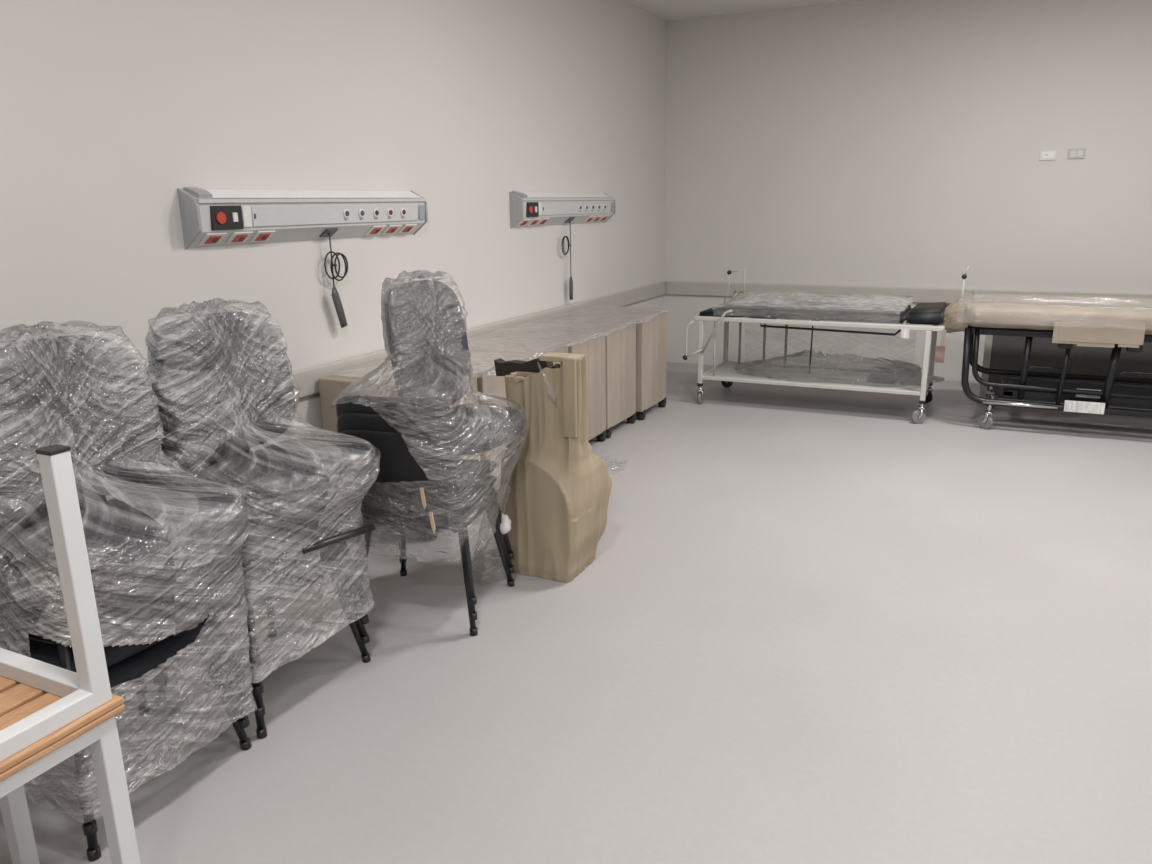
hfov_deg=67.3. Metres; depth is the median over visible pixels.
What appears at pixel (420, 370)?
chair
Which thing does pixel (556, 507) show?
wrapped bundle
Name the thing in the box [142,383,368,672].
chair
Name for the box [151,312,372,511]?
chair
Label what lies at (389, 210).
outlet
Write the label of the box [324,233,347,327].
handset
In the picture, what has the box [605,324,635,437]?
base cabinet
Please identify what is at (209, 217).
unit
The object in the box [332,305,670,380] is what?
plastic sheet
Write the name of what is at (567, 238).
handset
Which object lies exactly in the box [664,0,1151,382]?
wall
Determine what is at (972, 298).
plastic sheet
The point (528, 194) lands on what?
diffuser
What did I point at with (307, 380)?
trim
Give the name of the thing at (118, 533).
chair
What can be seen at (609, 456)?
scrap
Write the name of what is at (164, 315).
film
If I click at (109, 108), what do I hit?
wall
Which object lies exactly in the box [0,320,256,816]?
film
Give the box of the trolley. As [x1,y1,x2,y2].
[683,266,968,423]
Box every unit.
[177,187,427,249]
[509,191,614,228]
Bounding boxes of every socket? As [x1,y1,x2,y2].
[204,236,221,243]
[232,235,247,241]
[255,233,270,240]
[370,228,381,233]
[386,227,397,232]
[402,226,412,232]
[1039,150,1056,160]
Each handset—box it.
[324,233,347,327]
[561,224,572,299]
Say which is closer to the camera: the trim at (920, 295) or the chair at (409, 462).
the chair at (409, 462)
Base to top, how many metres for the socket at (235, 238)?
0.034 m
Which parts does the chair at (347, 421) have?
leg, leg, seat, leg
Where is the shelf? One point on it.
(826, 377)
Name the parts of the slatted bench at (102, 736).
leg, seat frame, leg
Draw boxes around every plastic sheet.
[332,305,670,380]
[712,291,912,310]
[714,304,901,311]
[734,350,944,385]
[959,294,1151,307]
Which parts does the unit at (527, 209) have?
socket plate, switch panel, socket plate, panel, socket plate, panel, plate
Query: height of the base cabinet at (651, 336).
0.801 m
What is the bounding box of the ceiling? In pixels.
[626,0,858,20]
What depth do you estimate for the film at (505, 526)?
3.63 m
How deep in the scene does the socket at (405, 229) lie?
4.98 m
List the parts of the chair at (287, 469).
backrest, seat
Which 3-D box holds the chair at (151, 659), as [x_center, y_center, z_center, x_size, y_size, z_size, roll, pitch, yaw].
[-1.411,0.628,2.520,0.582,0.846,0.556,6,16,25]
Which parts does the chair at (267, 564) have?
leg, leg, seat, leg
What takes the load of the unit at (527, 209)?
attached to the wall at (109, 108)
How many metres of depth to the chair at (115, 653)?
2.37 m
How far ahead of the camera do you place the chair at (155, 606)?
2.33 m
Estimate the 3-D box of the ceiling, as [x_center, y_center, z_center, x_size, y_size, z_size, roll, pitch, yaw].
[1.399,-2.336,1.911,6.996,0.100,11.881,6,16,25]
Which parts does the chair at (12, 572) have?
seat frame, backrest, leg, seat, leg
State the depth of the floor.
3.08 m
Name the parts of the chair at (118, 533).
backrest, seat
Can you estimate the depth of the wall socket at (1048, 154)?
7.30 m
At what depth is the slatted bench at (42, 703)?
1.82 m
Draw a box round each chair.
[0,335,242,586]
[0,497,245,782]
[0,497,247,809]
[0,595,249,835]
[85,619,251,860]
[126,488,370,738]
[129,484,369,716]
[133,450,375,694]
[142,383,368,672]
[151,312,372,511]
[336,396,513,604]
[337,413,513,619]
[338,430,514,635]
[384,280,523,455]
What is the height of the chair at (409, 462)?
0.846 m
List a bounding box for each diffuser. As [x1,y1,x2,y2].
[204,189,420,197]
[522,192,611,197]
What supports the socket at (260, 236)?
attached to the unit at (209, 217)
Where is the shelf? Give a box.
[704,362,920,390]
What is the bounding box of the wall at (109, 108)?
[0,0,666,500]
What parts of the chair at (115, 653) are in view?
leg, seat, leg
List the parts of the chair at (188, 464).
backrest, leg, seat, leg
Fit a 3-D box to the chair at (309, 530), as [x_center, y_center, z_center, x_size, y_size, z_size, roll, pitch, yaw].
[-1.121,0.338,2.975,0.645,0.846,0.556,6,16,25]
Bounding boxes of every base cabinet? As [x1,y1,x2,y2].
[319,375,480,539]
[477,360,528,488]
[529,347,567,364]
[568,336,605,441]
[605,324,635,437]
[636,313,666,419]
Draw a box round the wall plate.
[1068,149,1085,158]
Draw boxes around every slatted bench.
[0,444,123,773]
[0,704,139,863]
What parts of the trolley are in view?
crank handle, leg, leg, mattress, rail, frame, mattress, leg, leg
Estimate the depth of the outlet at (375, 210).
4.65 m
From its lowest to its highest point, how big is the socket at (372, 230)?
0.034 m
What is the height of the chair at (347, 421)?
0.846 m
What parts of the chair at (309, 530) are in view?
backrest, leg, seat, leg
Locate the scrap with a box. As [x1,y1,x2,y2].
[600,455,627,470]
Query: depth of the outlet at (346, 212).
4.44 m
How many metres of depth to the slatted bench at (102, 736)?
1.93 m
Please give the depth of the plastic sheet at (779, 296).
7.07 m
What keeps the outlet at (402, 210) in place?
attached to the unit at (209, 217)
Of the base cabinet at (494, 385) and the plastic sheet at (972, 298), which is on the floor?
the base cabinet at (494, 385)
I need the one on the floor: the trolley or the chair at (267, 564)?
the trolley
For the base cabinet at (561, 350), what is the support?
on the floor
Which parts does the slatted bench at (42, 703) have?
seat frame, leg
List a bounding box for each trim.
[291,281,665,398]
[666,281,1151,303]
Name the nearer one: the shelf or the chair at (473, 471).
the chair at (473, 471)
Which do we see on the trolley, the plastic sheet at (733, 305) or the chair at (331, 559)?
the plastic sheet at (733, 305)
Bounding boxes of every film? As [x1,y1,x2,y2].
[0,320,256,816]
[121,298,380,682]
[330,270,526,580]
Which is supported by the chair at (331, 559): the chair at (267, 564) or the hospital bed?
the chair at (267, 564)
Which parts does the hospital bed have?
cross rod, wrapped mattress, frame, cross rod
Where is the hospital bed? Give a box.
[940,290,1151,428]
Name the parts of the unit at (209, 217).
socket plate, switch panel, socket plate, panel, socket plate, panel, socket plate, socket plate, socket plate, plate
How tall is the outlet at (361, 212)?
0.053 m
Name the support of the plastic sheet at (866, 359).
on the trolley
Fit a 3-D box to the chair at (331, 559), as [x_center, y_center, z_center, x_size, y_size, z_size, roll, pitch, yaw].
[-1.154,0.488,3.033,0.582,0.846,0.556,6,16,25]
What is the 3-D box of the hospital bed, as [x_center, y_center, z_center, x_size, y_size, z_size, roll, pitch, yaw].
[3.879,-0.485,6.206,2.360,0.954,0.922,6,16,25]
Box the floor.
[0,362,1151,863]
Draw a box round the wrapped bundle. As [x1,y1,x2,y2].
[494,352,611,582]
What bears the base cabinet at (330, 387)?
on the floor
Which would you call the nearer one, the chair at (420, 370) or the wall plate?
the chair at (420, 370)
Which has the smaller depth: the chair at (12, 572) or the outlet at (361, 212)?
the chair at (12, 572)
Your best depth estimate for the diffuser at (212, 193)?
4.24 m
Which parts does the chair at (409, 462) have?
leg, leg, seat, leg, leg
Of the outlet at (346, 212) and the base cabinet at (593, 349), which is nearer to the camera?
the outlet at (346, 212)
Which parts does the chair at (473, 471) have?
leg, backrest, leg, seat, leg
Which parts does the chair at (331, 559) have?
leg, leg, leg, seat, leg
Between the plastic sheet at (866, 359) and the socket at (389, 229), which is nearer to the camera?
the socket at (389, 229)
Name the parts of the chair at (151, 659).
leg, leg, seat, leg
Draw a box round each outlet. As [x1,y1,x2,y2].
[343,209,349,219]
[358,209,364,218]
[373,208,378,218]
[387,208,392,217]
[400,208,405,217]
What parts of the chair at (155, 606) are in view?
backrest, leg, seat, leg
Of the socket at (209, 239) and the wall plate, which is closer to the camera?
the socket at (209, 239)

